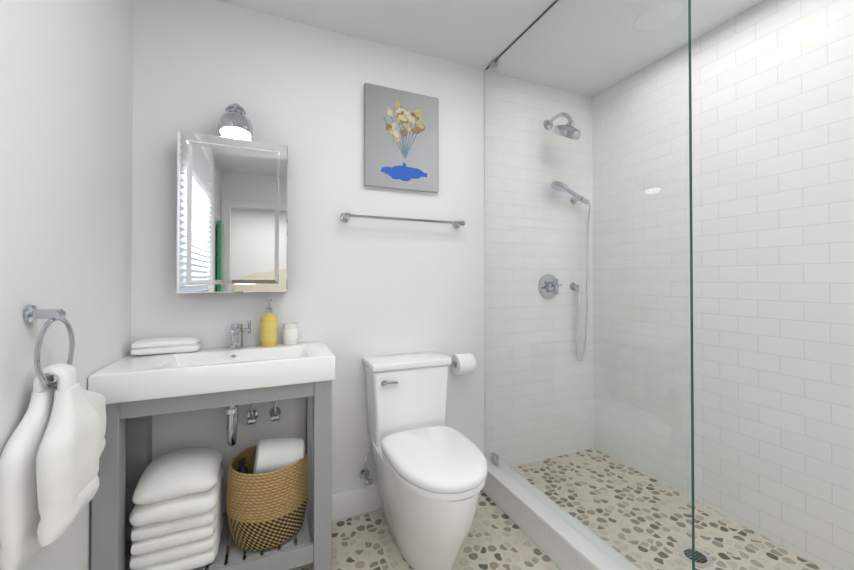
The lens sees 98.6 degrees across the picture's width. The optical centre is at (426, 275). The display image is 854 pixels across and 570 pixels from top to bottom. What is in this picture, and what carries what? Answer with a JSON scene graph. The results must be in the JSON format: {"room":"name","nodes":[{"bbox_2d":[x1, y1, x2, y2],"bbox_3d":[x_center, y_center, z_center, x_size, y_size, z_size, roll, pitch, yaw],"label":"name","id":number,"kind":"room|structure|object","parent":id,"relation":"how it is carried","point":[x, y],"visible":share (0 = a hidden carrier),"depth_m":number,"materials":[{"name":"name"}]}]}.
{"room":"bathroom","nodes":[
{"label":"bathroom","id":0,"kind":"room"},
{"bbox_2d":[0,0,133,569],"bbox_3d":[-0.636,-0.026,0.017,0.100,2.440,3.212,0,-1,-23],"label":"wall","id":1,"kind":"structure","parent":0,"point":[66,105],"depth_m":1.02,"materials":[{"name":"white paint"}]},
{"bbox_2d":[23,304,74,385],"bbox_3d":[-0.918,0.167,0.884,0.062,0.198,0.167,0,-1,-23],"label":"towel ring","id":2,"kind":"object","parent":1,"relation":"attached to","point":[32,314],"visible":0.83,"depth_m":0.87,"materials":[{"name":"silver metal"}]},
{"bbox_2d":[0,363,105,569],"bbox_3d":[-0.905,0.424,0.932,0.118,0.416,0.357,0,-1,-23],"label":"hand towel","id":3,"kind":"object","parent":2,"relation":"hanging from","point":[53,449],"visible":0.98,"depth_m":0.81,"materials":[{"name":"white fabric"}]},
{"bbox_2d":[131,0,483,545],"bbox_3d":[-0.060,-0.006,2.062,2.762,2.440,0.100,0,-1,-23],"label":"wall","id":4,"kind":"structure","parent":0,"point":[358,289],"depth_m":1.81,"materials":[{"name":"white paint"}]},
{"bbox_2d":[176,130,287,292],"bbox_3d":[-0.843,-0.258,1.619,0.423,0.664,0.103,0,-1,-23],"label":"mirror","id":5,"kind":"object","parent":4,"relation":"attached to","point":[232,218],"visible":1,"depth_m":1.57,"materials":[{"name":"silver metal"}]},
{"bbox_2d":[218,103,252,139],"bbox_3d":[-0.829,-0.671,1.595,0.134,0.148,0.168,0,-1,-23],"label":"light","id":6,"kind":"object","parent":4,"relation":"attached to","point":[234,121],"visible":0.96,"depth_m":1.56,"materials":[{"name":"silver metal"}]},
{"bbox_2d":[332,484,381,520],"bbox_3d":[-0.119,1.151,1.964,0.863,0.125,0.014,0,-1,-23],"label":"baseboard","id":7,"kind":"structure","parent":4,"relation":"attached to","point":[355,502],"depth_m":1.85,"materials":[{"name":"white paint"}]},
{"bbox_2d":[359,452,372,485],"bbox_3d":[-0.302,0.966,1.831,0.054,0.146,0.090,0,-1,-23],"label":"water valve","id":8,"kind":"object","parent":4,"relation":"attached to","point":[364,473],"visible":1,"depth_m":1.83,"materials":[{"name":"silver metal"}]},
{"bbox_2d":[364,83,438,192],"bbox_3d":[-0.130,-0.725,1.967,0.415,0.525,0.029,0,-1,-23],"label":"picture","id":9,"kind":"object","parent":4,"relation":"attached to","point":[401,139],"visible":1,"depth_m":1.95,"materials":[{"name":"paper"}]},
{"bbox_2d":[340,212,464,228],"bbox_3d":[-0.109,-0.292,1.946,0.684,0.048,0.080,0,-1,-23],"label":"towel rail","id":10,"kind":"object","parent":4,"relation":"attached to","point":[345,216],"visible":1,"depth_m":1.90,"materials":[{"name":"silver metal"}]},
{"bbox_2d":[451,353,475,374],"bbox_3d":[0.184,0.491,2.036,0.165,0.112,0.130,0,-1,-23],"label":"toilet paper","id":11,"kind":"object","parent":4,"relation":"attached to","point":[463,364],"visible":0.79,"depth_m":2.00,"materials":[{"name":"white paper"}]},
{"bbox_2d":[484,70,593,467],"bbox_3d":[0.741,-0.003,2.342,0.868,2.440,0.012,0,-1,-23],"label":"wall tile","id":12,"kind":"structure","parent":4,"relation":"attached to","point":[573,103],"depth_m":2.31,"materials":[{"name":"white tile"}]},
{"bbox_2d":[538,274,561,298],"bbox_3d":[0.792,0.071,2.316,0.164,0.164,0.076,0,-1,-23],"label":"shower valve","id":13,"kind":"object","parent":12,"relation":"attached to","point":[543,286],"depth_m":2.32,"materials":[{"name":"silver metal"}]},
{"bbox_2d":[544,112,580,139],"bbox_3d":[0.824,-0.902,2.250,0.156,0.203,0.244,0,-1,-23],"label":"shower head","id":14,"kind":"object","parent":12,"relation":"attached to","point":[568,126],"depth_m":2.17},
{"bbox_2d":[551,181,590,360],"bbox_3d":[0.913,-0.013,2.340,0.319,1.143,0.105,0,-1,-33],"label":"shower","id":15,"kind":"object","parent":12,"relation":"attached to","point":[562,187],"depth_m":2.39,"materials":[{"name":"silver metal"}]},
{"bbox_2d":[206,490,560,569],"bbox_3d":[0.569,1.250,0.572,2.762,0.100,3.312,0,-1,-23],"label":"floor","id":16,"kind":"structure","parent":0,"point":[497,538],"depth_m":1.64,"materials":[{"name":"beige stone"}]},
{"bbox_2d":[88,320,334,569],"bbox_3d":[-0.788,0.703,1.474,0.762,1.010,0.400,0,-1,-23],"label":"bathroom vanity","id":17,"kind":"object","parent":16,"relation":"on","point":[137,392],"visible":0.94,"depth_m":1.37,"materials":[{"name":"white ceramic"}]},
{"bbox_2d":[130,337,201,354],"bbox_3d":[-1.067,0.287,1.511,0.231,0.058,0.105,0,-1,-23],"label":"washcloth","id":18,"kind":"object","parent":17,"relation":"on","point":[165,345],"visible":1,"depth_m":1.47,"materials":[{"name":"white fabric"}]},
{"bbox_2d":[129,447,223,569],"bbox_3d":[-0.930,0.863,1.389,0.265,0.365,0.296,0,-1,-23],"label":"towel stack","id":19,"kind":"object","parent":17,"relation":"on","point":[176,518],"visible":1,"depth_m":1.28,"materials":[{"name":"white fabric"}]},
{"bbox_2d":[226,438,308,550],"bbox_3d":[-0.655,0.865,1.521,0.314,0.371,0.314,0,-1,-23],"label":"basket","id":20,"kind":"object","parent":17,"relation":"on","point":[267,492],"visible":1,"depth_m":1.41,"materials":[{"name":"brown wicker"}]},
{"bbox_2d":[260,298,276,346],"bbox_3d":[-0.716,0.210,1.662,0.071,0.214,0.076,0,-1,-23],"label":"soap bottle","id":21,"kind":"object","parent":17,"relation":"on","point":[268,329],"visible":1,"depth_m":1.64,"materials":[{"name":"yellow plastic"}]},
{"bbox_2d":[283,322,297,344],"bbox_3d":[-0.636,0.270,1.709,0.063,0.095,0.063,0,-1,-23],"label":"candle jar","id":22,"kind":"object","parent":17,"relation":"on","point":[290,333],"visible":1,"depth_m":1.68,"materials":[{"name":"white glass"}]},
{"bbox_2d":[363,351,487,569],"bbox_3d":[-0.002,0.812,1.629,0.410,0.796,0.721,0,-1,-23],"label":"toilet","id":23,"kind":"object","parent":16,"relation":"on","point":[431,469],"visible":1,"depth_m":1.53,"materials":[{"name":"white ceramic"}]},
{"bbox_2d":[482,456,639,569],"bbox_3d":[0.947,1.126,0.728,0.134,0.150,3.099,0,-1,-23],"label":"shower curb","id":24,"kind":"structure","parent":16,"relation":"on","point":[558,541],"depth_m":1.61,"materials":[{"name":"stone"}]},
{"bbox_2d":[485,0,694,569],"bbox_3d":[0.576,-0.085,1.639,0.024,2.288,1.148,0,-1,-23],"label":"glass panel","id":25,"kind":"object","parent":24,"relation":"on","point":[493,66],"visible":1,"depth_m":1.42,"materials":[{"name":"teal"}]},
{"bbox_2d":[511,448,826,569],"bbox_3d":[1.371,1.178,0.908,0.800,0.050,3.100,0,-1,-23],"label":"shower floor","id":26,"kind":"structure","parent":16,"relation":"on","point":[723,542],"depth_m":1.75,"materials":[{"name":"beige stone"}]},
{"bbox_2d":[678,546,712,566],"bbox_3d":[1.107,1.157,1.514,0.116,0.003,0.116,0,-1,-23],"label":"shower drain","id":27,"kind":"object","parent":26,"relation":"on","point":[703,559],"visible":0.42,"depth_m":1.51,"materials":[{"name":"silver metal"}]},
{"bbox_2d":[215,0,762,96],"bbox_3d":[0.569,-1.290,0.597,2.762,0.100,3.312,0,-1,-23],"label":"ceiling","id":28,"kind":"structure","parent":0,"point":[481,34],"depth_m":1.83,"materials":[{"name":"white paint"}]},
{"bbox_2d":[633,1,683,31],"bbox_3d":[1.098,-1.226,1.750,0.206,0.006,0.206,0,-1,-26],"label":"recessed light","id":29,"kind":"object","parent":28,"relation":"in","point":[655,17],"depth_m":1.72,"materials":[{"name":"white paint"}]},
{"bbox_3d":[1.813,-0.016,1.060,0.100,2.440,3.212,0,-1,-23],"label":"wall","id":30,"kind":"structure","parent":0,"visible":0},
{"bbox_2d":[592,0,853,569],"bbox_3d":[1.744,-0.041,1.079,0.012,2.390,3.100,0,-1,-23],"label":"wall tile","id":31,"kind":"structure","parent":30,"relation":"attached to","point":[772,85],"depth_m":1.71,"materials":[{"name":"white tile"}]}
]}

